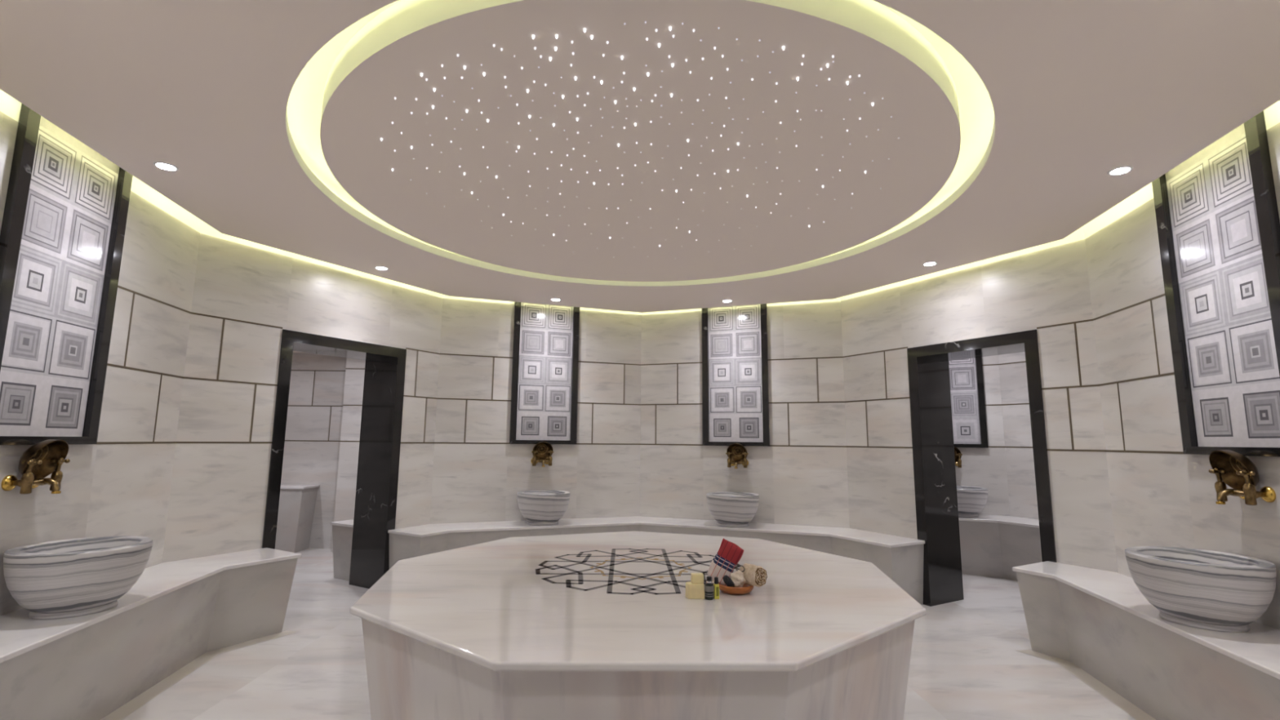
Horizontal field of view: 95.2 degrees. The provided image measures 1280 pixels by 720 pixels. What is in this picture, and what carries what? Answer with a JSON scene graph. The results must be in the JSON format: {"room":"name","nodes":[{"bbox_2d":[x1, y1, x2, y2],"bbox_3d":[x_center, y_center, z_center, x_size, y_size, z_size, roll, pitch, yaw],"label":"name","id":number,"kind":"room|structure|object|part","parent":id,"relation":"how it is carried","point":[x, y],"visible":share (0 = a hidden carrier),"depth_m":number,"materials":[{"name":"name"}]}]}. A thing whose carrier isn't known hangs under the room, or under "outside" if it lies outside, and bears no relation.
{"room":"spa","nodes":[
{"label":"spa","id":0,"kind":"room"},
{"bbox_2d":[0,88,201,615],"bbox_3d":[-2.956,0.208,2.843,0.142,2.960,2.228,2,-8,-10],"label":"wall","id":1,"kind":"structure","parent":0,"point":[118,485],"depth_m":3.43,"materials":[{"name":"stone"}]},
{"bbox_2d":[0,457,70,493],"bbox_3d":[-2.795,0.541,2.733,0.164,0.165,0.229,2,-8,-10],"label":"tap","id":2,"kind":"object","parent":1,"relation":"attached to","point":[27,482],"visible":1,"depth_m":2.66,"materials":[{"name":"gold metal"}]},
{"bbox_3d":[-2.774,0.492,2.659,0.025,0.044,0.024,2,-8,-10],"label":"cross handle","id":3,"kind":"part","parent":2,"relation":"part of","materials":[{"name":"gold metal"}]},
{"bbox_3d":[-2.772,0.462,2.664,0.055,0.029,0.055,-1,-8,12],"label":"cross knob","id":4,"kind":"part","parent":2,"relation":"part of","materials":[{"name":"gold metal"}]},
{"bbox_2d":[18,439,68,479],"bbox_3d":[-2.804,0.470,2.741,0.126,0.194,0.210,2,-8,-10],"label":"bowl","id":5,"kind":"object","parent":2,"relation":"on","point":[46,451],"visible":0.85,"depth_m":2.78,"materials":[{"name":"gold metal"}]},
{"bbox_3d":[-2.755,0.588,2.734,0.079,0.068,0.028,2,-8,-10],"label":"spout","id":6,"kind":"part","parent":2,"relation":"part of","materials":[{"name":"gold metal"}]},
{"bbox_3d":[-2.802,0.513,2.820,0.025,0.044,0.024,2,-8,-10],"label":"cross handle","id":7,"kind":"part","parent":2,"relation":"part of","materials":[{"name":"gold metal"}]},
{"bbox_3d":[-2.799,0.484,2.824,0.055,0.029,0.055,-1,-8,12],"label":"cross knob","id":8,"kind":"part","parent":2,"relation":"part of","materials":[{"name":"gold metal"}]},
{"bbox_2d":[0,102,132,444],"bbox_3d":[-2.857,-0.423,2.900,0.035,1.668,0.690,2,-8,-10],"label":"wall panel","id":9,"kind":"object","parent":1,"relation":"attached to","point":[62,233],"visible":0.98,"depth_m":2.87,"materials":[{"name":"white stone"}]},
{"bbox_2d":[161,220,443,563],"bbox_3d":[-2.725,0.495,4.913,0.452,2.960,2.126,-4,-9,30],"label":"wall","id":10,"kind":"structure","parent":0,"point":[246,292],"depth_m":4.30,"materials":[{"name":"stone"}]},
{"bbox_2d":[262,328,406,588],"bbox_3d":[-2.676,0.910,4.948,0.474,2.148,1.121,-4,-9,30],"label":"door frame","id":11,"kind":"structure","parent":10,"relation":"attached to","point":[380,442],"depth_m":5.27,"materials":[{"name":"black stone"}]},
{"bbox_2d":[280,352,346,548],"bbox_3d":[-4.503,1.091,7.249,1.825,2.385,0.102,1,-8,-1],"label":"wall","id":12,"kind":"structure","parent":0,"point":[311,452],"depth_m":7.24,"materials":[{"name":"stone"}]},
{"bbox_2d":[331,358,365,552],"bbox_3d":[-2.974,1.076,7.043,1.230,2.385,0.102,1,-8,-1],"label":"wall","id":13,"kind":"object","parent":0,"point":[346,484],"visible":0.22,"depth_m":7.00,"materials":[{"name":"stone"}]},
{"bbox_2d":[430,294,641,524],"bbox_3d":[-1.018,0.677,6.128,2.228,2.960,0.142,3,-8,-19],"label":"wall","id":14,"kind":"structure","parent":0,"point":[478,476],"depth_m":5.99,"materials":[{"name":"stone"}]},
{"bbox_2d":[530,449,553,466],"bbox_3d":[-0.991,0.998,5.932,0.229,0.165,0.164,3,-8,-19],"label":"tap","id":15,"kind":"object","parent":14,"relation":"attached to","point":[534,461],"visible":1,"depth_m":5.91,"materials":[{"name":"gold metal"}]},
{"bbox_2d":[532,441,553,459],"bbox_3d":[-0.993,0.929,5.952,0.210,0.194,0.126,3,-8,-19],"label":"bowl","id":16,"kind":"object","parent":15,"relation":"hanging from","point":[542,447],"visible":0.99,"depth_m":5.98,"materials":[{"name":"gold metal"}]},
{"bbox_2d":[509,302,579,444],"bbox_3d":[-0.987,0.038,6.132,0.690,1.668,0.035,3,-8,-19],"label":"wall panel","id":17,"kind":"object","parent":14,"relation":"attached to","point":[545,366],"visible":0.98,"depth_m":6.12,"materials":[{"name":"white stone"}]},
{"bbox_2d":[120,548,1136,719],"bbox_3d":[0.852,1.968,4.091,13.200,0.120,13.200,1,-8,-1],"label":"floor","id":18,"kind":"structure","parent":0,"point":[966,663],"depth_m":3.36,"materials":[{"name":"stone"}]},
{"bbox_2d":[0,547,301,719],"bbox_3d":[-2.415,1.392,2.460,1.091,0.518,3.685,3,-8,-18],"label":"stone bench","id":19,"kind":"object","parent":18,"relation":"on","point":[88,667],"visible":1,"depth_m":2.98,"materials":[{"name":"stone"}]},
{"bbox_2d":[3,536,153,619],"bbox_3d":[-2.631,1.018,2.743,0.512,0.295,0.512,-1,-8,11],"label":"stone basin","id":20,"kind":"object","parent":19,"relation":"on","point":[62,579],"visible":1,"depth_m":2.60,"materials":[{"name":"grey stone"}]},
{"bbox_3d":[-2.412,1.148,2.494,1.091,0.026,3.685,3,-8,-18],"label":"seat","id":21,"kind":"part","parent":19,"relation":"part of","materials":[{"name":"stone"}]},
{"bbox_2d":[275,484,319,552],"bbox_3d":[-4.541,1.866,6.905,1.250,0.755,0.360,1,-8,-1],"label":"stone bench","id":22,"kind":"object","parent":18,"relation":"on","point":[296,507],"visible":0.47,"depth_m":6.79,"materials":[{"name":"stone"}]},
{"bbox_3d":[-4.538,1.505,6.954,1.250,0.026,0.360,1,-8,-1],"label":"seat","id":23,"kind":"part","parent":22,"relation":"part of","materials":[{"name":"stone"}]},
{"bbox_2d":[330,519,353,581],"bbox_3d":[-2.704,1.831,5.669,0.430,0.518,0.400,-4,-9,30],"label":"stone bench","id":24,"kind":"object","parent":18,"relation":"on","point":[342,531],"visible":0.27,"depth_m":5.54,"materials":[{"name":"stone"}]},
{"bbox_3d":[-2.702,1.588,5.703,0.430,0.026,0.400,-4,-9,30],"label":"seat","id":25,"kind":"part","parent":24,"relation":"part of","materials":[{"name":"stone"}]},
{"bbox_2d":[100,631,1155,719],"bbox_3d":[-0.015,1.802,3.396,5.332,0.001,4.892,1,-8,-1],"label":"trim","id":26,"kind":"structure","parent":18,"relation":"on","point":[133,704],"depth_m":3.22,"materials":[{"name":"stone"}]},
{"bbox_2d":[350,531,926,719],"bbox_3d":[-0.014,1.479,3.258,2.849,0.606,2.808,1,-8,-1],"label":"platform","id":27,"kind":"object","parent":18,"relation":"on","point":[604,625],"visible":0.86,"depth_m":2.33,"materials":[{"name":"white stone"}]},
{"bbox_2d":[685,581,704,599],"bbox_3d":[0.255,1.068,2.710,0.088,0.066,0.059,1,-8,-1],"label":"soap bar","id":28,"kind":"object","parent":27,"relation":"on","point":[693,591],"visible":0.95,"depth_m":2.69,"materials":[{"name":"beige wax"}]},
{"bbox_2d":[690,573,703,583],"bbox_3d":[0.267,1.015,2.721,0.059,0.041,0.037,1,-8,-4],"label":"soap bar","id":29,"kind":"object","parent":28,"relation":"on","point":[695,578],"visible":1,"depth_m":2.70,"materials":[{"name":"beige wax"}]},
{"bbox_2d":[704,575,714,599],"bbox_3d":[0.319,1.048,2.691,0.042,0.101,0.042,1,-8,-1],"label":"bottle","id":30,"kind":"object","parent":27,"relation":"on","point":[708,586],"visible":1,"depth_m":2.67,"materials":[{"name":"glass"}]},
{"bbox_2d":[713,577,719,599],"bbox_3d":[0.353,1.052,2.699,0.024,0.095,0.021,3,-8,-15],"label":"bottle","id":31,"kind":"object","parent":27,"relation":"on","point":[716,585],"visible":1,"depth_m":2.69,"materials":[{"name":"plastic"}]},
{"bbox_2d":[718,582,754,595],"bbox_3d":[0.461,1.098,2.822,0.177,0.040,0.177,1,-8,-1],"label":"wooden bowl","id":32,"kind":"object","parent":27,"relation":"on","point":[746,588],"visible":0.58,"depth_m":2.75,"materials":[{"name":"brown wood"}]},
{"bbox_2d":[706,538,743,586],"bbox_3d":[0.420,1.000,2.870,0.184,0.235,0.057,-1,-8,14],"label":"plaid towel","id":33,"kind":"object","parent":32,"relation":"in","point":[729,554],"visible":0.89,"depth_m":2.85,"materials":[{"name":"fabric"}]},
{"bbox_2d":[722,575,734,586],"bbox_3d":[0.422,1.056,2.780,0.056,0.062,0.028,1,-8,-1],"label":"stone","id":34,"kind":"object","parent":32,"relation":"on","point":[727,580],"visible":0.94,"depth_m":2.77,"materials":[{"name":"black stone"}]},
{"bbox_2d":[729,564,746,587],"bbox_3d":[0.469,1.039,2.803,0.086,0.107,0.059,1,-8,-1],"label":"mitt","id":35,"kind":"object","parent":32,"relation":"in","point":[737,577],"visible":0.94,"depth_m":2.78,"materials":[{"name":"beige fabric"}]},
{"bbox_2d":[738,563,767,586],"bbox_3d":[0.542,1.034,2.812,0.099,0.102,0.123,5,-9,-32],"label":"roll","id":36,"kind":"object","parent":32,"relation":"on","point":[754,575],"visible":1,"depth_m":2.77,"materials":[{"name":"beige fabric"}]},
{"bbox_2d":[387,515,924,604],"bbox_3d":[0.110,1.834,5.505,4.627,0.518,1.484,0,-8,4],"label":"stone bench","id":37,"kind":"object","parent":18,"relation":"on","point":[900,558],"visible":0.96,"depth_m":5.27,"materials":[{"name":"stone"}]},
{"bbox_2d":[516,489,569,525],"bbox_3d":[-0.942,1.441,5.700,0.512,0.295,0.512,3,-8,-19],"label":"stone basin","id":38,"kind":"object","parent":37,"relation":"on","point":[540,507],"visible":1,"depth_m":5.52,"materials":[{"name":"grey stone"}]},
{"bbox_3d":[0.112,1.590,5.538,4.627,0.026,1.482,0,-8,4],"label":"seat","id":39,"kind":"part","parent":37,"relation":"part of","materials":[{"name":"stone"}]},
{"bbox_2d":[706,491,759,527],"bbox_3d":[0.905,1.457,5.698,0.512,0.295,0.512,2,-8,-14],"label":"stone basin","id":40,"kind":"object","parent":37,"relation":"on","point":[728,508],"visible":1,"depth_m":5.52,"materials":[{"name":"grey stone"}]},
{"bbox_2d":[958,514,1042,581],"bbox_3d":[3.672,1.866,5.685,0.983,0.567,3.377,8,-11,-44],"label":"stone bench","id":41,"kind":"object","parent":18,"relation":"on","point":[991,545],"visible":0.28,"depth_m":5.84,"materials":[{"name":"stone"}]},
{"bbox_2d":[956,485,987,517],"bbox_3d":[3.395,1.497,6.184,0.512,0.295,0.512,5,-9,-29],"label":"stone basin","id":42,"kind":"object","parent":41,"relation":"on","point":[971,500],"visible":0.59,"depth_m":5.98,"materials":[{"name":"grey stone"}]},
{"bbox_3d":[3.674,1.598,5.722,0.982,0.026,3.377,8,-11,-44],"label":"seat","id":43,"kind":"part","parent":41,"relation":"part of","materials":[{"name":"stone"}]},
{"bbox_2d":[1012,560,1279,719],"bbox_3d":[2.397,1.417,2.329,1.035,0.518,3.531,-3,-8,22],"label":"stone bench","id":44,"kind":"object","parent":18,"relation":"on","point":[1098,621],"visible":1,"depth_m":2.88,"materials":[{"name":"stone"}]},
{"bbox_2d":[1124,546,1276,632],"bbox_3d":[2.592,1.060,2.710,0.512,0.295,0.512,1,-8,-3],"label":"stone basin","id":45,"kind":"object","parent":44,"relation":"on","point":[1193,588],"visible":1,"depth_m":2.56,"materials":[{"name":"grey stone"}]},
{"bbox_2d":[0,0,1279,312],"bbox_3d":[0.015,-0.935,3.583,5.771,0.052,5.714,1,-8,-1],"label":"ceiling","id":46,"kind":"structure","parent":0,"point":[1079,91],"depth_m":2.50,"materials":[{"name":"paint"}]},
{"bbox_2d":[153,161,178,171],"bbox_3d":[-2.461,-1.004,3.035,0.104,0.005,0.104,1,-8,-1],"label":"recessed light","id":47,"kind":"object","parent":46,"relation":"in","point":[164,166],"visible":1,"depth_m":3.03,"materials":[{"name":"white metal"}]},
{"bbox_2d":[374,266,388,270],"bbox_3d":[-2.131,-0.755,4.818,0.104,0.005,0.104,1,-8,-1],"label":"recessed light","id":48,"kind":"object","parent":46,"relation":"in","point":[380,268],"visible":1,"depth_m":4.81,"materials":[{"name":"white metal"}]},
{"bbox_2d":[550,297,560,301],"bbox_3d":[-0.845,-0.602,5.847,0.104,0.005,0.104,1,-8,-1],"label":"recessed light","id":49,"kind":"object","parent":46,"relation":"in","point":[553,299],"visible":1,"depth_m":5.84,"materials":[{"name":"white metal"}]},
{"bbox_2d":[286,0,994,266],"bbox_3d":[0.018,-1.111,3.615,6.363,0.085,6.300,1,-8,-1],"label":"led strip light","id":50,"kind":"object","parent":46,"relation":"attached to","point":[304,104],"depth_m":2.81,"materials":[{"name":"paint"}]},
{"bbox_2d":[320,0,960,281],"bbox_3d":[0.002,-0.996,3.518,3.380,0.166,3.380,1,-8,-1],"label":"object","id":51,"kind":"structure","parent":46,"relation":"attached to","point":[624,140],"depth_m":2.65,"materials":[{"name":"paint"}]},
{"bbox_2d":[721,299,732,302],"bbox_3d":[0.871,-0.589,5.836,0.104,0.005,0.104,1,-8,-1],"label":"recessed light","id":52,"kind":"object","parent":46,"relation":"in","point":[723,300],"visible":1,"depth_m":5.83,"materials":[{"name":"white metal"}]},
{"bbox_2d":[922,262,937,266],"bbox_3d":[2.266,-0.750,4.570,0.104,0.005,0.104,1,-8,-1],"label":"recessed light","id":53,"kind":"object","parent":46,"relation":"in","point":[927,264],"visible":1,"depth_m":4.57,"materials":[{"name":"white metal"}]},
{"bbox_2d":[1106,165,1133,175],"bbox_3d":[2.454,-0.967,2.988,0.104,0.005,0.104,1,-8,-1],"label":"recessed light","id":54,"kind":"object","parent":46,"relation":"in","point":[1125,169],"visible":1,"depth_m":2.98,"materials":[{"name":"white metal"}]},
{"bbox_2d":[640,297,849,528],"bbox_3d":[1.027,0.694,6.115,2.228,2.960,0.142,-2,-8,20],"label":"wall","id":55,"kind":"structure","parent":0,"point":[799,478],"depth_m":5.96,"materials":[{"name":"stone"}]},
{"bbox_2d":[702,303,769,445],"bbox_3d":[0.991,0.055,6.125,0.690,1.668,0.035,-2,-8,20],"label":"wall panel","id":56,"kind":"object","parent":55,"relation":"attached to","point":[735,384],"visible":0.97,"depth_m":6.12,"materials":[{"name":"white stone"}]},
{"bbox_2d":[725,451,748,468],"bbox_3d":[0.985,1.014,5.923,0.229,0.165,0.164,-2,-8,20],"label":"tap","id":57,"kind":"object","parent":55,"relation":"attached to","point":[744,463],"visible":1,"depth_m":5.91,"materials":[{"name":"gold metal"}]},
{"bbox_2d":[726,443,746,462],"bbox_3d":[0.990,0.945,5.942,0.210,0.194,0.126,-2,-8,20],"label":"bowl","id":58,"kind":"object","parent":57,"relation":"hanging from","point":[737,449],"visible":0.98,"depth_m":5.97,"materials":[{"name":"gold metal"}]},
{"bbox_2d":[840,226,1118,573],"bbox_3d":[2.712,0.538,4.875,0.432,2.960,2.126,5,-9,-29],"label":"wall","id":59,"kind":"structure","parent":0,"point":[1044,288],"depth_m":4.55,"materials":[{"name":"stone"}]},
{"bbox_2d":[906,329,1056,606],"bbox_3d":[2.801,0.919,4.660,0.454,2.148,1.052,5,-9,-29],"label":"door frame","id":60,"kind":"structure","parent":59,"relation":"attached to","point":[930,394],"depth_m":4.95,"materials":[{"name":"black stone"}]},
{"bbox_2d":[955,355,1009,515],"bbox_3d":[3.172,0.970,6.734,1.750,2.620,0.102,-4,-9,28],"label":"wall","id":61,"kind":"structure","parent":0,"point":[981,467],"depth_m":6.35,"materials":[{"name":"stone"}]},
{"bbox_2d":[955,453,962,467],"bbox_3d":[3.421,1.105,6.429,0.229,0.165,0.164,-4,-9,28],"label":"tap","id":62,"kind":"object","parent":61,"relation":"attached to","point":[958,464],"visible":0.49,"depth_m":6.38,"materials":[{"name":"gold metal"}]},
{"bbox_2d":[954,446,961,462],"bbox_3d":[3.426,1.044,6.447,0.210,0.194,0.126,-4,-9,28],"label":"bowl","id":63,"kind":"object","parent":62,"relation":"on","point":[957,451],"visible":0.17,"depth_m":6.43,"materials":[{"name":"gold metal"}]},
{"bbox_2d":[948,356,988,447],"bbox_3d":[3.478,0.144,6.609,0.690,1.668,0.035,-4,-9,28],"label":"wall panel","id":64,"kind":"object","parent":61,"relation":"attached to","point":[966,375],"visible":0.31,"depth_m":6.48,"materials":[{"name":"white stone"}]},
{"bbox_2d":[998,351,1038,519],"bbox_3d":[4.507,0.792,5.357,0.102,2.620,2.200,5,-9,-29],"label":"wall","id":65,"kind":"structure","parent":0,"point":[1021,482],"depth_m":6.17,"materials":[{"name":"stone"}]},
{"bbox_2d":[1084,100,1279,630],"bbox_3d":[2.932,0.255,2.806,0.142,2.960,2.228,-1,-8,10],"label":"wall","id":66,"kind":"structure","parent":0,"point":[1161,495],"depth_m":3.41,"materials":[{"name":"stone"}]},
{"bbox_2d":[1151,111,1279,456],"bbox_3d":[2.845,-0.376,2.874,0.035,1.668,0.690,-1,-8,10],"label":"wall panel","id":67,"kind":"object","parent":66,"relation":"attached to","point":[1216,211],"visible":0.98,"depth_m":2.85,"materials":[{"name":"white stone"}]},
{"bbox_2d":[1208,467,1275,505],"bbox_3d":[2.767,0.588,2.718,0.164,0.165,0.229,-1,-8,10],"label":"tap","id":68,"kind":"object","parent":66,"relation":"attached to","point":[1249,493],"visible":0.98,"depth_m":2.64,"materials":[{"name":"gold metal"}]},
{"bbox_3d":[2.773,0.532,2.809,0.055,0.029,0.055,-4,-9,32],"label":"cross knob","id":69,"kind":"part","parent":68,"relation":"part of","materials":[{"name":"gold metal"}]},
{"bbox_3d":[2.775,0.561,2.804,0.025,0.044,0.024,-1,-8,10],"label":"cross handle","id":70,"kind":"part","parent":68,"relation":"part of","materials":[{"name":"gold metal"}]},
{"bbox_3d":[2.727,0.634,2.719,0.079,0.068,0.028,-1,-8,10],"label":"spout","id":71,"kind":"part","parent":68,"relation":"part of","materials":[{"name":"gold metal"}]},
{"bbox_2d":[1208,449,1258,490],"bbox_3d":[2.778,0.518,2.726,0.126,0.194,0.210,-1,-8,10],"label":"bowl","id":72,"kind":"object","parent":68,"relation":"on","point":[1231,461],"visible":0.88,"depth_m":2.77,"materials":[{"name":"gold metal"}]},
{"bbox_3d":[2.744,0.509,2.649,0.055,0.029,0.055,-4,-9,32],"label":"cross knob","id":73,"kind":"part","parent":68,"relation":"part of","materials":[{"name":"gold metal"}]},
{"bbox_3d":[2.746,0.539,2.645,0.025,0.044,0.024,-1,-8,10],"label":"cross handle","id":74,"kind":"part","parent":68,"relation":"part of","materials":[{"name":"gold metal"}]}
]}

